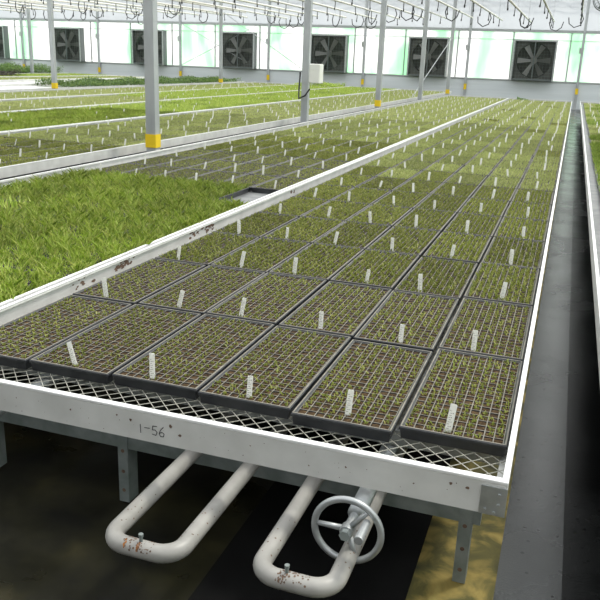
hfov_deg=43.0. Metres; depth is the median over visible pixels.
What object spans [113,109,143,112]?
tray
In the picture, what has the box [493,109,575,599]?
walkway
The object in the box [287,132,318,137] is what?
tray
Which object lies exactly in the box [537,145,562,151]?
tray
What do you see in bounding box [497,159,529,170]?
tray
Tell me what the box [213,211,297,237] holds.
tray
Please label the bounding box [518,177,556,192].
tray
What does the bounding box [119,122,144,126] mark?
tray
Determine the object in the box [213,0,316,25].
pipe
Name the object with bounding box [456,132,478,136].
tray
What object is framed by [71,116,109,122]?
tray
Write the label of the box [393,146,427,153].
tray
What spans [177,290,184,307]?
plant tag
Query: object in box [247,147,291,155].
tray
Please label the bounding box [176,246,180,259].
plant tag
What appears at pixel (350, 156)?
tray
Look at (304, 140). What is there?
tray
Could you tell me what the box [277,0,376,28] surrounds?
pipe
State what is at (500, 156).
tray
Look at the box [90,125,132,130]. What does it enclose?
tray
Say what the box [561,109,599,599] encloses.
floor
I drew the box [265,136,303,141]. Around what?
tray
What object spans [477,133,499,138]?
tray
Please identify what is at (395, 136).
tray
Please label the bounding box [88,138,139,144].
tray
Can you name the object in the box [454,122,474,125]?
tray
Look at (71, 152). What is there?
tray
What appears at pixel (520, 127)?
tray
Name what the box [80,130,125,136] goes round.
tray
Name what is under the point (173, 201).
tray
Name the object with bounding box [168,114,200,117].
tray
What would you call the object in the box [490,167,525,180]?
tray
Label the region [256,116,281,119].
tray
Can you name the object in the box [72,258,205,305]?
tray
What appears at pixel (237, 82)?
bench
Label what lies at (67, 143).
tray
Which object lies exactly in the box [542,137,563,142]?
tray
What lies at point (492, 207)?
tray
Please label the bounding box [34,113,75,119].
tray
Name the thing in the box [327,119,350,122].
tray
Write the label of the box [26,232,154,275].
tray
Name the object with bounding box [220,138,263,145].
tray
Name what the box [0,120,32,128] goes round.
tray
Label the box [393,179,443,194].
tray
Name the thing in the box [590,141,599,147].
tray
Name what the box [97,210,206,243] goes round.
tray
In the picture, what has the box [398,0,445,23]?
pipe
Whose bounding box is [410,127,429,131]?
tray
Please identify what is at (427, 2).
support post
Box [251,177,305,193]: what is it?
tray
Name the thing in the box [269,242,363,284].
tray
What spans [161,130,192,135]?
tray
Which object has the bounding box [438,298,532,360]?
tray
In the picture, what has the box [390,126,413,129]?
tray
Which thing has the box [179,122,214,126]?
tray
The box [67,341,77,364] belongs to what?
plant tag
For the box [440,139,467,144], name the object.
tray
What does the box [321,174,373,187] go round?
tray
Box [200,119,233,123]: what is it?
tray
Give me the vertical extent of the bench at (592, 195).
0.474 m
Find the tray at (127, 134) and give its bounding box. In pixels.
[101,132,144,137]
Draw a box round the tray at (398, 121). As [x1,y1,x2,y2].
[390,120,412,123]
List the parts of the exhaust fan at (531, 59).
blade, blade, blade, blade, blade, blade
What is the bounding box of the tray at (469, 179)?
[445,172,487,188]
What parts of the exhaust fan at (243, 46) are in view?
blade, blade, blade, blade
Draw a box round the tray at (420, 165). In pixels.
[393,159,433,170]
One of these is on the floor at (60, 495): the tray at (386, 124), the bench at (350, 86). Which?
the bench at (350, 86)
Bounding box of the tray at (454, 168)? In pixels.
[425,162,463,172]
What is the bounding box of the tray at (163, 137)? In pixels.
[161,135,181,139]
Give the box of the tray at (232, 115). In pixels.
[221,114,244,116]
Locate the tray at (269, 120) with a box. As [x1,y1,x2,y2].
[257,119,278,122]
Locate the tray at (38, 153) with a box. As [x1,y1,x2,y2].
[6,149,70,157]
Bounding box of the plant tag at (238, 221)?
[237,220,240,233]
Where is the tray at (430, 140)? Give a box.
[418,137,444,143]
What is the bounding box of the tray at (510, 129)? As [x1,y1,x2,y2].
[506,128,526,132]
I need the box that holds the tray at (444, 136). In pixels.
[426,133,452,138]
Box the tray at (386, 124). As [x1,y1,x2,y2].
[381,122,402,126]
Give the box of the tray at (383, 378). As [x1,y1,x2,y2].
[291,339,432,441]
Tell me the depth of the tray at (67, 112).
10.80 m
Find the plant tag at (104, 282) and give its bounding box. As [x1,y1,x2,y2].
[102,278,108,296]
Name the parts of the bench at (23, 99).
rail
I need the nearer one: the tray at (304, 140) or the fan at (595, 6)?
the tray at (304, 140)
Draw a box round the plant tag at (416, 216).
[414,215,417,226]
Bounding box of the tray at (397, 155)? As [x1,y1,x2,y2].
[380,151,416,160]
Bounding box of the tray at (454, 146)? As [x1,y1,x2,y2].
[431,143,460,149]
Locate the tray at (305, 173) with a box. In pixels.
[282,167,329,178]
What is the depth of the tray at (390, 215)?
4.62 m
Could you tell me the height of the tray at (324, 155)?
0.048 m
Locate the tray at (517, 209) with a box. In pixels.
[503,201,550,220]
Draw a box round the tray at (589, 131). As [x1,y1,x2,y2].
[588,130,599,133]
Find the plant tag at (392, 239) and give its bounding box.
[390,237,393,250]
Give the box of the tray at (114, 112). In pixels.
[92,110,125,114]
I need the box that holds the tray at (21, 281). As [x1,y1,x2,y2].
[0,260,74,302]
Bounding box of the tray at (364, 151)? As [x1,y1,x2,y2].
[348,147,379,154]
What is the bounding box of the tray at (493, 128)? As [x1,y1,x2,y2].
[486,127,507,130]
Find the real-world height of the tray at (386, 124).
0.052 m
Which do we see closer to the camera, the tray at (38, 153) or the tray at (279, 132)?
the tray at (38, 153)
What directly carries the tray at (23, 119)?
on the bench at (350, 86)
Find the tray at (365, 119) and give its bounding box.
[354,118,377,121]
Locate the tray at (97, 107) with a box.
[81,106,115,109]
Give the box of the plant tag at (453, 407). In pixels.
[444,403,456,432]
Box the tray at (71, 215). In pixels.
[10,201,121,232]
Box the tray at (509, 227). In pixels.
[493,217,548,241]
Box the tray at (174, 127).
[160,125,193,129]
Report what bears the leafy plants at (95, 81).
on the bench at (3, 87)
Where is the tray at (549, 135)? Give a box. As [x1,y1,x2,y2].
[544,133,564,138]
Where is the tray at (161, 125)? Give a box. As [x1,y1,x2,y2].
[141,124,172,127]
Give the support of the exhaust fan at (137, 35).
attached to the wall
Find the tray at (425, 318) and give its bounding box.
[353,290,458,356]
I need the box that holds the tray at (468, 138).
[448,135,473,140]
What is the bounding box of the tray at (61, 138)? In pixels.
[41,134,95,140]
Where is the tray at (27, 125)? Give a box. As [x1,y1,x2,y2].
[7,122,52,128]
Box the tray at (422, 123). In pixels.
[408,121,429,124]
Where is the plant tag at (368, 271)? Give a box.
[365,269,370,283]
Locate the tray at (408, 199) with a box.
[374,190,429,209]
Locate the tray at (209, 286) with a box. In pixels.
[138,265,265,315]
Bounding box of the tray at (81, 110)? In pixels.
[58,108,92,112]
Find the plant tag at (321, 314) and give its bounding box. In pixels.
[318,311,323,328]
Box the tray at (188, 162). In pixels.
[156,158,214,167]
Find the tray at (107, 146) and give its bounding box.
[77,145,122,151]
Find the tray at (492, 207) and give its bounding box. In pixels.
[458,197,508,216]
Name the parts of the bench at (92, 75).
rail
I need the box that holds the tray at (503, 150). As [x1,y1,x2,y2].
[481,146,509,153]
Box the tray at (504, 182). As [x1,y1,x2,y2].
[481,175,521,189]
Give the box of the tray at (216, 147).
[195,143,240,150]
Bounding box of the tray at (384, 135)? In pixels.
[366,132,396,137]
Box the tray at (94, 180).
[66,170,145,188]
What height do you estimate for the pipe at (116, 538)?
0.061 m
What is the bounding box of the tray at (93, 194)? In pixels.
[39,185,127,207]
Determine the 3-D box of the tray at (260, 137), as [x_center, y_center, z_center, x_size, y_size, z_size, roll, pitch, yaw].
[-0.426,-1.887,8.886,0.270,0.048,0.602,8,18,18]
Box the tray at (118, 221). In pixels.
[51,206,164,239]
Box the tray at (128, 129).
[110,127,145,131]
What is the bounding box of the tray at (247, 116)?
[236,115,263,118]
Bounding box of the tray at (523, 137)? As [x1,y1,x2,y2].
[519,135,542,142]
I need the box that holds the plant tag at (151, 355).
[149,353,154,378]
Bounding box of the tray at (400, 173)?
[376,167,421,179]
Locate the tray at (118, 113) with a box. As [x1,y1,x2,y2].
[108,111,142,116]
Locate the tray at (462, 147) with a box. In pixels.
[456,144,485,151]
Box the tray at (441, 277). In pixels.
[394,256,477,305]
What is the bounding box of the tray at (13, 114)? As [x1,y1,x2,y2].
[0,112,39,117]
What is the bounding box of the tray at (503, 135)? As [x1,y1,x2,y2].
[499,133,521,139]
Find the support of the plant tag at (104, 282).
in the tray at (137, 283)
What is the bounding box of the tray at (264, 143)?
[245,140,286,147]
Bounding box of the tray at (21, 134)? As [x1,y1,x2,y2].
[0,131,52,137]
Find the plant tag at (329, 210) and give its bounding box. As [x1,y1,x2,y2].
[327,206,331,216]
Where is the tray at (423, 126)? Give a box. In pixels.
[420,125,439,128]
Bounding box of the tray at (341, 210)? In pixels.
[301,200,370,220]
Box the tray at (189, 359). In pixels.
[112,314,274,399]
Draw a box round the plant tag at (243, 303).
[239,297,245,316]
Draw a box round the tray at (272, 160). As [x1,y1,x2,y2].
[247,155,297,164]
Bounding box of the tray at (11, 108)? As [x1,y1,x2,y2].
[3,107,38,109]
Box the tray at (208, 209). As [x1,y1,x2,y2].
[163,193,249,220]
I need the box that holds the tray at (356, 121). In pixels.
[344,120,367,123]
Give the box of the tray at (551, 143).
[540,140,563,146]
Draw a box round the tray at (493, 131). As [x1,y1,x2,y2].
[482,130,503,134]
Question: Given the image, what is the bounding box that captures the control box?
[298,64,323,98]
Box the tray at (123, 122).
[97,121,135,125]
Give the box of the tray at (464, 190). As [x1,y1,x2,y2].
[432,182,478,199]
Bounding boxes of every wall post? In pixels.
[18,2,25,66]
[95,1,100,73]
[177,2,181,77]
[266,1,270,81]
[361,0,368,86]
[463,2,474,95]
[573,0,590,109]
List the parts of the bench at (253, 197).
rail, rail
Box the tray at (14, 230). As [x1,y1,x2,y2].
[0,219,52,249]
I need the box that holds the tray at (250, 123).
[238,121,262,125]
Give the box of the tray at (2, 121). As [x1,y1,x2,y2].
[0,120,15,124]
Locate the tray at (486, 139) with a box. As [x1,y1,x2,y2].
[471,136,495,142]
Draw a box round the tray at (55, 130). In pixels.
[38,127,82,132]
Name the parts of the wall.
panel frame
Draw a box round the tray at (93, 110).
[74,108,109,113]
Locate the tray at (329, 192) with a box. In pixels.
[292,184,353,199]
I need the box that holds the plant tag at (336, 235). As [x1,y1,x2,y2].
[333,231,338,244]
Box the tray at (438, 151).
[422,148,453,155]
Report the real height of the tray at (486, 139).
0.052 m
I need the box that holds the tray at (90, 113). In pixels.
[66,112,103,117]
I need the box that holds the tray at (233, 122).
[219,120,249,124]
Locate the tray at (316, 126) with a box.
[299,124,324,128]
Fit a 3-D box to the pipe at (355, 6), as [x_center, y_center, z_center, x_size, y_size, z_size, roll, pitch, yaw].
[1.619,-8.131,20.667,0.297,1.069,11.402,8,18,18]
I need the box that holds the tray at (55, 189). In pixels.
[0,181,98,203]
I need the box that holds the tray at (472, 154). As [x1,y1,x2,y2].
[447,150,479,157]
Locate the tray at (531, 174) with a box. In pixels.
[524,168,557,180]
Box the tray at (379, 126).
[371,125,394,129]
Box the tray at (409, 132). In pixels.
[401,130,423,134]
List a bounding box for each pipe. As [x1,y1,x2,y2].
[0,1,84,19]
[0,4,60,20]
[0,6,25,15]
[8,0,139,18]
[9,0,105,19]
[21,0,142,24]
[41,0,198,19]
[43,0,178,18]
[88,0,247,22]
[97,0,223,20]
[105,412,292,563]
[136,0,245,18]
[172,0,288,28]
[181,0,300,27]
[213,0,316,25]
[233,0,346,26]
[253,434,406,597]
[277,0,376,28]
[332,0,400,24]
[351,0,423,24]
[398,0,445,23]
[421,0,472,24]
[464,0,502,26]
[507,0,533,29]
[539,0,563,30]
[568,0,583,27]
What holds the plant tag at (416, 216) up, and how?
in the tray at (435, 220)
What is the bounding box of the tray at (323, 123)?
[313,121,337,125]
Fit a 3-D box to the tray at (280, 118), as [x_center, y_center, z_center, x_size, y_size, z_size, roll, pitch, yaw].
[-0.229,-2.782,11.736,0.286,0.052,0.607,8,18,18]
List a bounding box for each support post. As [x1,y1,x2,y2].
[26,3,33,73]
[47,0,57,88]
[143,0,160,151]
[219,0,222,82]
[300,0,312,122]
[374,0,386,108]
[417,0,429,100]
[445,0,457,94]
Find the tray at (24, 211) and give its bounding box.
[0,196,80,226]
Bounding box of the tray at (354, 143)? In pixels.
[338,140,372,147]
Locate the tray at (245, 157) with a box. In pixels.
[220,153,270,162]
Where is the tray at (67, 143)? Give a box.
[27,141,85,148]
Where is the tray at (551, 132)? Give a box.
[545,130,565,134]
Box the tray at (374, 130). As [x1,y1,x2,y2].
[357,128,384,132]
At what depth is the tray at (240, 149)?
7.65 m
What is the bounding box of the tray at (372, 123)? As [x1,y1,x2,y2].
[362,121,385,124]
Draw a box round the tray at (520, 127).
[510,125,528,129]
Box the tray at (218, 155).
[190,151,243,159]
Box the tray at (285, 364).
[198,326,350,418]
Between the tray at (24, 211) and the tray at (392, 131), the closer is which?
the tray at (24, 211)
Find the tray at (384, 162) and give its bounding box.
[364,158,404,167]
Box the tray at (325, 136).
[308,133,340,138]
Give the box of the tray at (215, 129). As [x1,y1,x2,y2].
[197,127,227,131]
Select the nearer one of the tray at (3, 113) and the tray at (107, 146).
the tray at (107, 146)
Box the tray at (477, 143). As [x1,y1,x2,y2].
[464,140,490,146]
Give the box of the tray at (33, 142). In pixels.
[2,139,61,146]
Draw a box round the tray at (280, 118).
[271,117,293,119]
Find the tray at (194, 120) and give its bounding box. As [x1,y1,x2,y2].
[184,118,215,121]
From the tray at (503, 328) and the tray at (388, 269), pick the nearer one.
the tray at (503, 328)
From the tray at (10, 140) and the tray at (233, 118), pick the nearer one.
the tray at (10, 140)
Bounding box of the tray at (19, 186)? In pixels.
[0,177,62,199]
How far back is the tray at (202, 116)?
11.51 m
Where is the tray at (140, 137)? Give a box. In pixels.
[123,134,168,139]
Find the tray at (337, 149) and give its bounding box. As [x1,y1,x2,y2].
[321,145,358,153]
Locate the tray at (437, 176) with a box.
[410,170,454,182]
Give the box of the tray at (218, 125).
[201,123,232,127]
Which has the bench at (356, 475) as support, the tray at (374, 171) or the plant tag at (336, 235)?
the tray at (374, 171)
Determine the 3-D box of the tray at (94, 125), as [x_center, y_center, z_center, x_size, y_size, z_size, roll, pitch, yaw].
[-2.574,-2.124,9.374,0.273,0.052,0.604,8,18,18]
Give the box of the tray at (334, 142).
[314,139,349,145]
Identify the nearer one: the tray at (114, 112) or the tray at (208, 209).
the tray at (208, 209)
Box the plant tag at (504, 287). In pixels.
[499,282,507,300]
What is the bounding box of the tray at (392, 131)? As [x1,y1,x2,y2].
[379,129,405,134]
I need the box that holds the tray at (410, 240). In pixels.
[367,225,439,259]
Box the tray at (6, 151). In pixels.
[0,147,44,155]
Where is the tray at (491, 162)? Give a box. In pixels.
[466,157,500,167]
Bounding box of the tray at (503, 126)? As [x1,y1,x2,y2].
[491,124,510,128]
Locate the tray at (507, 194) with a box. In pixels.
[471,185,515,205]
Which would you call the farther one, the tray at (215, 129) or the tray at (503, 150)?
the tray at (215, 129)
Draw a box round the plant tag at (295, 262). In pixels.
[292,257,297,274]
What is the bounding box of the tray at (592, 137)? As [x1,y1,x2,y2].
[589,134,599,142]
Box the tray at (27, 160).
[0,158,45,166]
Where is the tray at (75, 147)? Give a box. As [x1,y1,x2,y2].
[52,143,109,150]
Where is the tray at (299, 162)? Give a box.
[278,157,325,167]
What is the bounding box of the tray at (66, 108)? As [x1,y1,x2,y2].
[42,107,79,110]
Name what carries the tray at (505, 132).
on the bench at (356, 475)
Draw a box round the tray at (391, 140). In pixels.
[378,138,404,143]
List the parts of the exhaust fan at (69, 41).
blade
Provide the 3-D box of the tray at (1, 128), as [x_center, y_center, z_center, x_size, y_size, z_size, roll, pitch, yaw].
[-3.337,-1.858,8.362,0.371,0.101,0.702,8,18,18]
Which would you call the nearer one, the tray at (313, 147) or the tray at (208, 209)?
the tray at (208, 209)
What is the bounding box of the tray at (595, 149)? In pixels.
[591,145,599,152]
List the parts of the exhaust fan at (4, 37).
frame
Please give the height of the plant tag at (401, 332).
0.072 m
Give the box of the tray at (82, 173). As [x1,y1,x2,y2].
[29,167,110,185]
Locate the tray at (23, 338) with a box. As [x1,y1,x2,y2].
[0,295,131,369]
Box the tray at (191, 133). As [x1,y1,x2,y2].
[172,131,205,135]
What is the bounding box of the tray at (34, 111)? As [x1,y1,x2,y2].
[13,109,53,113]
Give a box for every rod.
[181,23,255,67]
[182,25,256,64]
[225,13,301,68]
[412,38,451,96]
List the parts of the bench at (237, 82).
rail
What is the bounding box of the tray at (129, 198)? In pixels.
[76,188,172,211]
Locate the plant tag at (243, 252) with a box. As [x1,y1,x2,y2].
[240,251,245,267]
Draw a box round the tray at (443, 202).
[416,194,468,215]
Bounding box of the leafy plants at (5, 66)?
[0,61,63,72]
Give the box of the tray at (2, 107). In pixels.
[0,106,18,108]
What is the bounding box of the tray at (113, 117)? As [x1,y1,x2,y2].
[101,114,138,119]
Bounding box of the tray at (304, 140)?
[290,137,327,143]
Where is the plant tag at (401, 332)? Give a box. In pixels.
[398,324,404,342]
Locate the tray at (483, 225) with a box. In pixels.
[443,213,501,241]
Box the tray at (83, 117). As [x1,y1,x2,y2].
[50,116,96,120]
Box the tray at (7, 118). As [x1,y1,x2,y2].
[0,115,31,120]
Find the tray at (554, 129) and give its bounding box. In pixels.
[547,127,565,131]
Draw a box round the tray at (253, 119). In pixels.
[239,118,266,121]
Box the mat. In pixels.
[188,430,451,599]
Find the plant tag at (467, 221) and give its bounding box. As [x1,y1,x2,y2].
[465,220,469,232]
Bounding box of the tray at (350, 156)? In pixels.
[329,153,367,161]
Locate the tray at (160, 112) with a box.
[159,110,177,113]
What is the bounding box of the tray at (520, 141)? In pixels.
[517,139,540,144]
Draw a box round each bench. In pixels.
[0,77,164,83]
[0,81,244,90]
[0,82,292,99]
[0,84,348,111]
[0,86,394,131]
[0,89,451,178]
[0,95,507,306]
[0,98,571,583]
[5,75,144,79]
[580,101,599,380]
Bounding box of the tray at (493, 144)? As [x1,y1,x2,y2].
[487,141,514,149]
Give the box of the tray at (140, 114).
[122,112,145,116]
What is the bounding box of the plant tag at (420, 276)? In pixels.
[418,274,422,291]
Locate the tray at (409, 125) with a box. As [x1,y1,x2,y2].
[400,124,421,127]
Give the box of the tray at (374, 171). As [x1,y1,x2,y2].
[344,165,390,177]
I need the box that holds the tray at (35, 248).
[0,226,104,269]
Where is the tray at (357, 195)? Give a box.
[333,187,390,204]
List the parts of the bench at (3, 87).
rail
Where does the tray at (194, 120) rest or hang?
on the bench at (54, 163)
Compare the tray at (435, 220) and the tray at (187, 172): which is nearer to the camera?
the tray at (435, 220)
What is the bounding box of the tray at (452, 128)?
[441,127,463,131]
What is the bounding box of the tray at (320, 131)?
[304,128,334,133]
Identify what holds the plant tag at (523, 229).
in the tray at (509, 227)
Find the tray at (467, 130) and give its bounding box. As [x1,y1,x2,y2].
[461,129,484,132]
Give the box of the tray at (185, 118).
[165,117,196,120]
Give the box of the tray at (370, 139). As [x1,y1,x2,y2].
[355,137,386,142]
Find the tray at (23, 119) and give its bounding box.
[8,117,49,123]
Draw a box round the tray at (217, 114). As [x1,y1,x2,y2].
[206,113,230,115]
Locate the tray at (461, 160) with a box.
[438,155,472,166]
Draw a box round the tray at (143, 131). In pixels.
[129,129,171,133]
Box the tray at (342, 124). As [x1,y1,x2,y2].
[334,123,358,126]
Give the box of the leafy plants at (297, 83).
[294,82,345,86]
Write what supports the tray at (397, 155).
on the bench at (356, 475)
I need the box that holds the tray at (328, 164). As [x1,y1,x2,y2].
[307,160,348,169]
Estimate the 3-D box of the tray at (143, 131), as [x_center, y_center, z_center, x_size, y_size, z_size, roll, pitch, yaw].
[-1.772,-2.012,9.116,0.286,0.052,0.607,8,18,18]
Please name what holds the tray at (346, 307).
on the bench at (356, 475)
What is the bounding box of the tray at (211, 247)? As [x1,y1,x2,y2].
[155,231,258,266]
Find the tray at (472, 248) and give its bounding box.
[423,231,491,268]
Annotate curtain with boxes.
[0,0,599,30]
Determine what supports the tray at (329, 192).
on the bench at (356, 475)
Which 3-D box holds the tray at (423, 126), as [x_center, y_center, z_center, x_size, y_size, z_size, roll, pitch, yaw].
[1.913,-2.548,11.248,0.277,0.052,0.602,8,18,18]
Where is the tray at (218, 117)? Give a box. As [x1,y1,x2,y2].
[203,116,231,119]
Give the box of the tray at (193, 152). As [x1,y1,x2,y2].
[163,149,216,157]
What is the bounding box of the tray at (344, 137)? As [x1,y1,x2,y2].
[331,134,362,140]
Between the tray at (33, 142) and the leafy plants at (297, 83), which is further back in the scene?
the leafy plants at (297, 83)
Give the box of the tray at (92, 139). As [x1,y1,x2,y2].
[64,136,115,142]
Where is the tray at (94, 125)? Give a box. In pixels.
[70,124,110,128]
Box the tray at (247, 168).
[218,163,273,173]
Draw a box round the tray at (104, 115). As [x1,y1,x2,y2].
[78,113,117,118]
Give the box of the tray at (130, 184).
[99,173,178,192]
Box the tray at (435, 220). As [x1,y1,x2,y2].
[394,208,455,234]
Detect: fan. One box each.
[0,25,9,58]
[54,27,84,61]
[131,29,166,64]
[223,31,256,68]
[311,34,348,72]
[406,36,449,76]
[510,39,557,81]
[593,0,599,10]
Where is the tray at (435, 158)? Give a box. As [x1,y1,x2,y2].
[408,153,444,162]
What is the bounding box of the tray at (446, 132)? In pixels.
[435,130,458,135]
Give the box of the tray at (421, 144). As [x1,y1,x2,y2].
[406,141,437,148]
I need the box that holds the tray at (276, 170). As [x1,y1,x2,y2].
[249,165,304,176]
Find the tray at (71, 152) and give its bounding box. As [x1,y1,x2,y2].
[34,151,86,158]
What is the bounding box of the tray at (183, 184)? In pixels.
[138,175,215,195]
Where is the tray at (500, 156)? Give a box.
[474,151,505,161]
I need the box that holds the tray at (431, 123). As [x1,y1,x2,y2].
[425,122,444,125]
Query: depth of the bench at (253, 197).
6.25 m
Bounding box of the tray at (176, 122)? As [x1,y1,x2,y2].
[162,121,197,124]
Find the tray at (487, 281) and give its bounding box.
[463,262,539,305]
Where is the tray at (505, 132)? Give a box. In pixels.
[504,131,523,135]
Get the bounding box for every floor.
[0,103,401,599]
[406,112,570,599]
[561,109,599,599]
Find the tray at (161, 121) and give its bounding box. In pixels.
[144,119,178,123]
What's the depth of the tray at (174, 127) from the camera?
9.64 m
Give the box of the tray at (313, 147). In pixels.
[296,143,333,150]
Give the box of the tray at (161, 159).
[127,155,186,165]
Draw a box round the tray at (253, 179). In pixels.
[224,174,279,191]
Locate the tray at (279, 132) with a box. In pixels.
[263,130,299,135]
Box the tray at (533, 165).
[527,161,559,171]
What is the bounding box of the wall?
[0,0,599,109]
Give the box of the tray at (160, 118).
[159,116,181,119]
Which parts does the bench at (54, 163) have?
rail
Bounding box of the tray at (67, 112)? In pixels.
[45,111,82,115]
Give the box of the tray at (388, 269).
[330,249,419,290]
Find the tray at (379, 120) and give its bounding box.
[371,119,395,122]
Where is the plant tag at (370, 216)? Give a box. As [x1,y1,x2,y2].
[369,211,371,222]
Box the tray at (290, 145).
[270,142,310,148]
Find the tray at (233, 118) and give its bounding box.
[221,117,250,120]
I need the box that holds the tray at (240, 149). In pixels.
[221,145,265,152]
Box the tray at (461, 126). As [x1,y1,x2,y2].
[449,124,470,128]
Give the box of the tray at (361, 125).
[350,124,376,127]
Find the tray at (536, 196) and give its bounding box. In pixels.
[512,188,553,205]
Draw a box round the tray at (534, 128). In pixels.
[529,126,547,130]
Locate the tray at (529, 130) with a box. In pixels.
[526,129,545,133]
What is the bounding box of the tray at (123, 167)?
[88,163,153,173]
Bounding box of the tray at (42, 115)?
[15,113,56,118]
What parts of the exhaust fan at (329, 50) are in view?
blade, blade, blade, blade, blade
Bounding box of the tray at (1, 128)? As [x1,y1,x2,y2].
[0,126,24,130]
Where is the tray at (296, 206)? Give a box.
[259,196,329,217]
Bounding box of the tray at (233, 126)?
[220,124,247,128]
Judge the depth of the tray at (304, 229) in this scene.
4.14 m
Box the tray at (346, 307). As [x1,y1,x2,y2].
[278,281,391,342]
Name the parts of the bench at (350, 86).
rail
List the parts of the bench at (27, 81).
rail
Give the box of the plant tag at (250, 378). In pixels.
[246,375,252,397]
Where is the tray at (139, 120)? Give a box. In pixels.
[125,118,145,122]
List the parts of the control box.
cabinet door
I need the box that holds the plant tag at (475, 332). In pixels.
[471,330,477,350]
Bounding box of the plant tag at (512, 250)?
[509,249,513,264]
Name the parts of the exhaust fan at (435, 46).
blade, blade, blade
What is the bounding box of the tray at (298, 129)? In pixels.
[283,127,313,132]
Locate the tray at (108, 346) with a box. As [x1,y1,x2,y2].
[29,304,200,383]
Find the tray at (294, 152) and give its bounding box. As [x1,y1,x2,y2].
[273,149,317,157]
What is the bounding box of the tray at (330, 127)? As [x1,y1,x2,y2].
[318,125,344,130]
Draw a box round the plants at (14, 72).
[0,68,21,75]
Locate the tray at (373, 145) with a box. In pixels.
[362,142,394,148]
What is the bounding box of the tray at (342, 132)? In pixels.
[324,130,353,134]
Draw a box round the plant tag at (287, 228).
[285,227,288,238]
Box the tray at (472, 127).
[467,125,488,129]
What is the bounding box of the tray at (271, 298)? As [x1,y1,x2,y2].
[206,272,326,326]
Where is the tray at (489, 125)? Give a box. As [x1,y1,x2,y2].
[473,123,492,126]
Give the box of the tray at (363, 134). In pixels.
[346,131,375,136]
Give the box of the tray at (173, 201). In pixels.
[119,191,210,216]
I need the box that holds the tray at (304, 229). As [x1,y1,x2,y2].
[262,216,344,244]
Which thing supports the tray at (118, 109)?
on the bench at (350, 86)
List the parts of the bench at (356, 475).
leg, leg, rail, rail, leg, rail, rail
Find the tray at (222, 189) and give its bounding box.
[171,178,249,200]
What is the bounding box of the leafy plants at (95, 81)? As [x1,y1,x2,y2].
[34,75,240,86]
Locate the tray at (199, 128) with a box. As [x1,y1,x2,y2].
[179,126,213,131]
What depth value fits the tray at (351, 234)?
4.06 m
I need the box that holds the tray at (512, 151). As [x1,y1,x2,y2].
[508,148,535,158]
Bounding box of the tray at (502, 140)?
[493,137,517,143]
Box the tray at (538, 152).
[534,150,561,157]
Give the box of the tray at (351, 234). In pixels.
[315,220,390,249]
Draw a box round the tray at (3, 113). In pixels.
[0,111,21,115]
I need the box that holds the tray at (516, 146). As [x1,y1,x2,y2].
[512,143,538,150]
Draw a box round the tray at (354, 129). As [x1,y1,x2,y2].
[339,127,366,131]
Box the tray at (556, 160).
[532,155,560,163]
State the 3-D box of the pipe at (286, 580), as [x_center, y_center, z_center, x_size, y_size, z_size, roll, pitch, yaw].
[3.511,-2.331,11.299,0.215,0.061,21.453,8,18,18]
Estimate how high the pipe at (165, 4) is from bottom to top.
1.090 m
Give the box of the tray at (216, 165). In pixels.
[188,160,244,170]
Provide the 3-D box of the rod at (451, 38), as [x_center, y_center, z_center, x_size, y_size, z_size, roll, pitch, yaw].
[3.557,-6.258,20.415,0.024,1.567,2.100,14,21,33]
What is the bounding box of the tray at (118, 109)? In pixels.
[99,107,129,111]
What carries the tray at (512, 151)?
on the bench at (356, 475)
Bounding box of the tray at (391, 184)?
[357,176,408,191]
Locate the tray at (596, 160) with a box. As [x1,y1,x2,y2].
[592,157,599,167]
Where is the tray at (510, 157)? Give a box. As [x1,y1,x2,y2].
[503,153,532,161]
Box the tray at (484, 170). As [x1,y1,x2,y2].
[457,164,494,177]
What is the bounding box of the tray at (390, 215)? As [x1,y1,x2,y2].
[347,204,411,228]
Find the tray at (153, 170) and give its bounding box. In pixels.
[121,166,183,176]
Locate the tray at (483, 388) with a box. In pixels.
[399,348,522,456]
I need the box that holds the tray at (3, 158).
[0,155,26,162]
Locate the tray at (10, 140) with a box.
[0,137,38,144]
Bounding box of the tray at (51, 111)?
[27,110,65,114]
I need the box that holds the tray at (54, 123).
[40,120,82,125]
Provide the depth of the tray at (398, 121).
12.00 m
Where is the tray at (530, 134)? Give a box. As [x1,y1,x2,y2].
[524,132,544,138]
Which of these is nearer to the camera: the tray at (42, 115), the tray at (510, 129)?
the tray at (42, 115)
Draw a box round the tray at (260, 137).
[244,134,282,139]
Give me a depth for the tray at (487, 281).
3.25 m
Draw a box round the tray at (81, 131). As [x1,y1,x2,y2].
[58,129,102,134]
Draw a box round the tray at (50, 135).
[20,133,71,139]
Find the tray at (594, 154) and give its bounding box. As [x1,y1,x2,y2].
[591,151,599,157]
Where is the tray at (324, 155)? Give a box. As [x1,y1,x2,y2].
[300,151,344,159]
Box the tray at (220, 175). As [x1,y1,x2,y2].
[188,171,245,182]
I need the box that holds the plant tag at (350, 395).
[345,389,353,415]
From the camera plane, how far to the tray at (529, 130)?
11.14 m
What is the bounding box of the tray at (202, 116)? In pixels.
[189,115,216,118]
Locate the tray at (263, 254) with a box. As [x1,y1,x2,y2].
[211,237,309,272]
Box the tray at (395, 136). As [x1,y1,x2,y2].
[389,134,414,138]
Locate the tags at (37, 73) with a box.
[0,73,599,122]
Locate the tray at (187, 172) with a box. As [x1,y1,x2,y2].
[153,168,213,179]
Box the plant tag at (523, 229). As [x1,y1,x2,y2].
[522,226,525,238]
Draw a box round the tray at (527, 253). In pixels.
[482,236,544,268]
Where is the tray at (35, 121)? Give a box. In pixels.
[19,118,67,123]
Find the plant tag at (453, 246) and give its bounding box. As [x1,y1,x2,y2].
[450,245,455,257]
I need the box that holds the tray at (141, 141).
[114,140,144,145]

